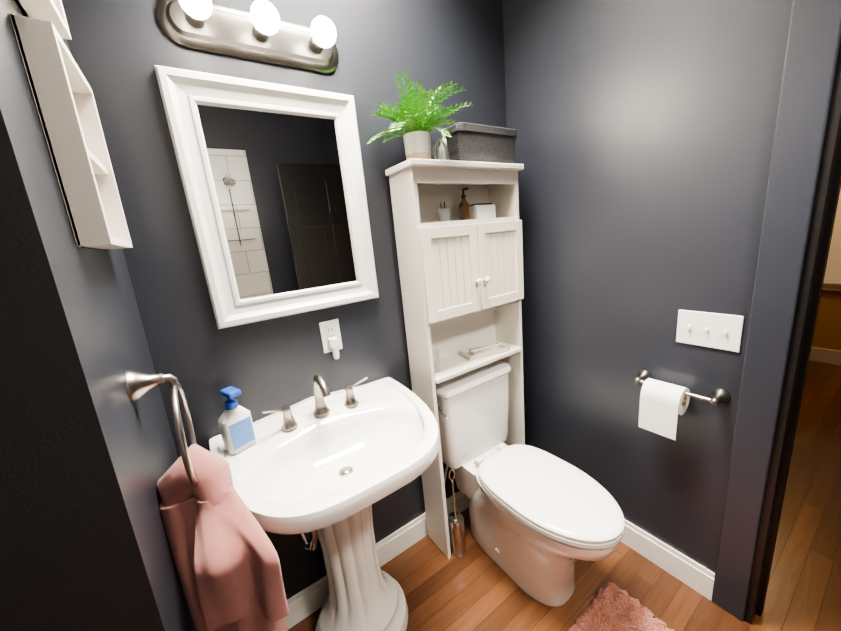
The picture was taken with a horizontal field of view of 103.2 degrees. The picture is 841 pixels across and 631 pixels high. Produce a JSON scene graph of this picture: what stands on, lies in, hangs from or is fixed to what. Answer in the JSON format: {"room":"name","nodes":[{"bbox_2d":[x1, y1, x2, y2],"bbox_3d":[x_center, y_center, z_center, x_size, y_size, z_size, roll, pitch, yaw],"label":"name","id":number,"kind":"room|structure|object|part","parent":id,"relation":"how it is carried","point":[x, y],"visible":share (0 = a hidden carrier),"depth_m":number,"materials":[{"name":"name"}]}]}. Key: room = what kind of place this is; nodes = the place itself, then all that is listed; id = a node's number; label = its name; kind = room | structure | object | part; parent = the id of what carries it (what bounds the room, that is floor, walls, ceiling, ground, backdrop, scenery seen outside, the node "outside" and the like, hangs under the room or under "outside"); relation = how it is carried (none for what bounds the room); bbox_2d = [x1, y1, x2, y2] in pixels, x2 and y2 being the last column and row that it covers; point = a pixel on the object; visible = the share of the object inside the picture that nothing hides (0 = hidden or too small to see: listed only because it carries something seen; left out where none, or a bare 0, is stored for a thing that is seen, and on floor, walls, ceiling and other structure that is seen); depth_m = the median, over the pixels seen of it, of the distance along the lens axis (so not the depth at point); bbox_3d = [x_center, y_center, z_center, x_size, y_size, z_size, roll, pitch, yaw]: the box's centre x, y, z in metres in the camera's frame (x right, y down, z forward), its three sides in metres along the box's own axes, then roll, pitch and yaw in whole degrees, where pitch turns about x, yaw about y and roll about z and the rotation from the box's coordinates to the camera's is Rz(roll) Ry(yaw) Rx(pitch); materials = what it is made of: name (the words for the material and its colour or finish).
{"room":"bathroom","nodes":[
{"label":"bathroom","id":0,"kind":"room"},
{"bbox_2d":[0,0,195,630],"bbox_3d":[-1.070,0.100,0.344,1.207,2.600,0.560,-14,16,-32],"label":"wall","id":1,"kind":"structure","parent":0,"point":[88,456],"depth_m":0.44,"materials":[{"name":"grey paint"}]},
{"bbox_2d":[15,0,71,39],"bbox_3d":[-0.561,-0.599,0.433,0.047,0.303,0.230,-14,16,-32],"label":"wall shelf","id":2,"kind":"object","parent":1,"relation":"attached to","point":[52,11],"visible":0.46,"depth_m":0.51,"materials":[{"name":"white wood"}]},
{"bbox_2d":[9,13,132,249],"bbox_3d":[-0.585,-0.274,0.581,0.047,0.305,0.230,-14,16,-32],"label":"wall shelf","id":3,"kind":"object","parent":1,"relation":"attached to","point":[63,96],"visible":0.98,"depth_m":0.50,"materials":[{"name":"white wood"}]},
{"bbox_2d":[125,370,288,630],"bbox_3d":[-0.409,0.594,0.735,0.177,1.028,0.324,-14,16,-32],"label":"towel ring","id":4,"kind":"object","parent":1,"relation":"attached to","point":[225,558],"visible":1,"depth_m":0.65,"materials":[{"name":"pink fabric"}]},
{"bbox_2d":[157,444,288,630],"bbox_3d":[-0.379,0.688,0.724,0.177,0.846,0.245,-14,16,-32],"label":"towel","id":5,"kind":"object","parent":4,"relation":"hanging from","point":[228,568],"depth_m":0.65,"materials":[{"name":"pink fabric"}]},
{"bbox_2d":[61,0,506,598],"bbox_3d":[-0.188,-0.213,1.309,1.690,2.600,0.120,-14,16,-32],"label":"wall","id":6,"kind":"structure","parent":0,"point":[121,50],"depth_m":1.08,"materials":[{"name":"grey paint"}]},
{"bbox_2d":[156,0,338,73],"bbox_3d":[-0.422,-0.779,0.894,0.470,0.116,0.139,-14,16,-32],"label":"sconce","id":7,"kind":"object","parent":6,"relation":"attached to","point":[227,31],"depth_m":0.90,"materials":[{"name":"silver metal"}]},
{"bbox_3d":[-0.532,-0.743,0.786,0.070,0.070,0.075,-14,16,-32],"label":"vanity light bulb","id":8,"kind":"part","parent":7,"relation":"part of","materials":[{"name":"white glass"}]},
{"bbox_3d":[-0.405,-0.774,0.868,0.070,0.070,0.075,-14,16,-32],"label":"vanity light bulb","id":9,"kind":"part","parent":7,"relation":"part of","materials":[{"name":"white glass"}]},
{"bbox_3d":[-0.277,-0.806,0.949,0.070,0.070,0.075,-14,16,-32],"label":"vanity light bulb","id":10,"kind":"part","parent":7,"relation":"part of","materials":[{"name":"white glass"}]},
{"bbox_2d":[154,65,378,328],"bbox_3d":[-0.411,-0.344,1.044,0.530,0.680,0.027,-14,16,-32],"label":"mirror","id":11,"kind":"object","parent":6,"relation":"attached to","point":[272,177],"visible":0.98,"depth_m":1.02,"materials":[{"name":"white paint"}]},
{"bbox_2d":[319,319,342,358],"bbox_3d":[-0.311,0.088,1.183,0.070,0.142,0.031,-14,16,-32],"label":"electrical outlet","id":12,"kind":"object","parent":6,"relation":"attached to","point":[330,336],"visible":1,"depth_m":1.18,"materials":[{"name":"white plastic"}]},
{"bbox_2d":[285,491,468,629],"bbox_3d":[-0.033,1.000,1.537,1.450,0.115,0.014,-14,16,-32],"label":"baseboard","id":13,"kind":"structure","parent":6,"relation":"attached to","point":[311,598],"depth_m":1.45,"materials":[{"name":"white wood"}]},
{"bbox_2d":[288,360,840,630],"bbox_3d":[1.589,0.979,1.318,6.200,0.050,2.420,-14,16,-32],"label":"floor","id":14,"kind":"structure","parent":0,"point":[475,587],"depth_m":1.31,"materials":[{"name":"brown wood"}]},
{"bbox_2d":[209,375,439,630],"bbox_3d":[-0.209,0.678,1.050,0.636,0.995,0.524,-14,16,-32],"label":"sink","id":15,"kind":"object","parent":14,"relation":"on","point":[325,467],"visible":0.96,"depth_m":1.04,"materials":[{"name":"white ceramic"}]},
{"bbox_2d":[218,386,256,454],"bbox_3d":[-0.527,0.294,0.945,0.082,0.184,0.080,-14,16,-32],"label":"soap bottle","id":16,"kind":"object","parent":15,"relation":"on","point":[236,427],"visible":1,"depth_m":0.93,"materials":[{"name":"white plastic"}]},
{"bbox_2d":[262,375,367,430],"bbox_3d":[-0.306,0.256,1.036,0.338,0.152,0.135,-14,16,-32],"label":"faucet","id":17,"kind":"object","parent":15,"relation":"on","point":[323,414],"depth_m":1.06,"materials":[{"name":"silver metal"}]},
{"bbox_2d":[385,158,524,558],"bbox_3d":[0.229,0.218,1.450,0.548,1.622,0.203,-14,16,-32],"label":"tall cabinet","id":18,"kind":"object","parent":14,"relation":"on","point":[462,284],"visible":0.96,"depth_m":1.32,"materials":[{"name":"white wood"}]},
{"bbox_2d":[367,71,472,159],"bbox_3d":[-0.003,-0.652,1.097,0.344,0.268,0.276,-14,16,-32],"label":"fern plant","id":19,"kind":"object","parent":18,"relation":"on","point":[416,124],"visible":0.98,"depth_m":1.10,"materials":[{"name":"green plant"}]},
{"bbox_2d":[432,349,439,372],"bbox_3d":[0.050,0.183,1.337,0.058,0.085,0.057,-14,16,-32],"label":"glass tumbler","id":20,"kind":"object","parent":18,"relation":"in","point":[437,358],"visible":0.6,"depth_m":1.33,"materials":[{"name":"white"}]},
{"bbox_2d":[433,139,446,159],"bbox_3d":[0.071,-0.588,1.196,0.049,0.084,0.047,-14,16,-32],"label":"ornament","id":21,"kind":"object","parent":18,"relation":"on","point":[444,145],"visible":0.73,"depth_m":1.19,"materials":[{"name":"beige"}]},
{"bbox_2d":[437,202,449,221],"bbox_3d":[0.088,-0.395,1.271,0.052,0.075,0.052,-14,16,-32],"label":"cup","id":22,"kind":"object","parent":18,"relation":"in","point":[442,215],"visible":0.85,"depth_m":1.26,"materials":[{"name":"white ceramic"}]},
{"bbox_2d":[439,128,449,159],"bbox_3d":[0.105,-0.651,1.310,0.066,0.148,0.066,-14,16,-32],"label":"glass jug","id":23,"kind":"object","parent":18,"relation":"on","point":[440,153],"visible":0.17,"depth_m":1.29,"materials":[{"name":"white glass"}]},
{"bbox_3d":[0.127,-0.157,1.220,0.256,0.336,0.046,-14,16,-32],"label":"door","id":24,"kind":"part","parent":18,"relation":"part of","materials":[{"name":"beige wood"}]},
{"bbox_2d":[459,188,469,219],"bbox_3d":[0.175,-0.439,1.318,0.041,0.121,0.048,-14,16,-32],"label":"pump bottle","id":25,"kind":"object","parent":18,"relation":"in","point":[464,212],"visible":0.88,"depth_m":1.31,"materials":[{"name":"brown glass"}]},
{"bbox_2d":[443,122,516,163],"bbox_3d":[0.243,-0.654,1.302,0.321,0.132,0.102,-14,16,-32],"label":"basket","id":26,"kind":"object","parent":18,"relation":"on","point":[475,142],"visible":0.79,"depth_m":1.24,"materials":[{"name":"grey wicker"}]},
{"bbox_2d":[469,203,495,219],"bbox_3d":[0.241,-0.430,1.385,0.105,0.062,0.095,-14,16,-32],"label":"tissue box","id":27,"kind":"object","parent":18,"relation":"in","point":[481,210],"visible":0.71,"depth_m":1.34,"materials":[{"name":"white paper"}]},
{"bbox_2d":[459,341,508,360],"bbox_3d":[0.283,0.150,1.490,0.200,0.035,0.100,-11,14,-20],"label":"tray","id":28,"kind":"object","parent":18,"relation":"in","point":[482,351],"visible":0.98,"depth_m":1.47,"materials":[{"name":"beige"}]},
{"bbox_3d":[0.340,-0.210,1.357,0.256,0.336,0.046,-14,16,-32],"label":"door","id":29,"kind":"part","parent":18,"relation":"part of","materials":[{"name":"beige wood"}]},
{"bbox_2d":[448,469,465,556],"bbox_3d":[0.149,0.848,1.443,0.070,0.419,0.070,-14,16,-32],"label":"toilet brush holder","id":30,"kind":"object","parent":14,"relation":"on","point":[456,534],"visible":0.98,"depth_m":1.44,"materials":[{"name":"silver metal"}]},
{"bbox_2d":[435,360,624,606],"bbox_3d":[0.402,0.665,1.329,0.410,0.777,0.748,-14,16,-32],"label":"toilet","id":31,"kind":"object","parent":14,"relation":"on","point":[541,521],"visible":0.88,"depth_m":1.27,"materials":[{"name":"white ceramic"}]},
{"bbox_3d":[0.455,0.635,1.240,0.340,0.040,0.553,-14,16,-32],"label":"seat","id":32,"kind":"part","parent":31,"relation":"part of","materials":[{"name":"white plastic"}]},
{"bbox_2d":[568,582,673,630],"bbox_3d":[0.569,1.135,0.882,0.755,0.038,0.525,-14,16,-32],"label":"rug","id":33,"kind":"object","parent":14,"relation":"on","point":[612,607],"visible":0.98,"depth_m":1.17,"materials":[{"name":"pink fabric"}]},
{"bbox_2d":[502,0,792,572],"bbox_3d":[1.135,-0.207,0.734,0.120,2.600,2.300,-14,16,-32],"label":"wall","id":34,"kind":"structure","parent":0,"point":[644,141],"depth_m":1.18,"materials":[{"name":"grey paint"}]},
{"bbox_2d":[621,519,714,600],"bbox_3d":[0.809,0.915,1.550,0.014,0.115,0.870,-14,16,-32],"label":"baseboard","id":35,"kind":"structure","parent":34,"relation":"attached to","point":[701,579],"depth_m":1.30,"materials":[{"name":"white wood"}]},
{"bbox_2d":[634,370,730,439],"bbox_3d":[0.866,0.316,1.146,0.101,0.179,0.267,-14,16,-32],"label":"toilet paper holder","id":36,"kind":"object","parent":34,"relation":"attached to","point":[663,406],"visible":1,"depth_m":1.13,"materials":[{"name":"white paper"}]},
{"bbox_2d":[676,310,743,351],"bbox_3d":[0.908,0.047,1.056,0.017,0.114,0.162,-14,16,-32],"label":"switch plate","id":37,"kind":"object","parent":34,"relation":"attached to","point":[714,330],"visible":1,"depth_m":1.05,"materials":[{"name":"white plastic"}]},
{"bbox_2d":[712,0,840,623],"bbox_3d":[1.244,0.043,0.649,0.140,2.135,0.850,-14,16,-32],"label":"door frame","id":38,"kind":"structure","parent":34,"relation":"attached to","point":[812,50],"depth_m":0.90,"materials":[{"name":"grey paint"}]},
{"bbox_2d":[812,290,840,350],"bbox_3d":[3.613,-0.819,2.311,0.120,2.600,2.280,-14,16,-32],"label":"wall","id":39,"kind":"structure","parent":0,"point":[827,333],"depth_m":2.79,"materials":[{"name":"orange paint"}]},
{"bbox_2d":[809,347,840,364],"bbox_3d":[3.537,0.363,2.758,0.015,0.120,1.830,-14,16,-32],"label":"baseboard","id":40,"kind":"structure","parent":39,"relation":"attached to","point":[829,356],"depth_m":2.84,"materials":[{"name":"white"}]},
{"bbox_2d":[822,189,840,290],"bbox_3d":[3.341,-0.597,2.664,0.044,0.800,1.220,-14,16,-32],"label":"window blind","id":41,"kind":"object","parent":39,"relation":"attached to","point":[832,279],"visible":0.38,"depth_m":2.68,"materials":[{"name":"white"}]}
]}

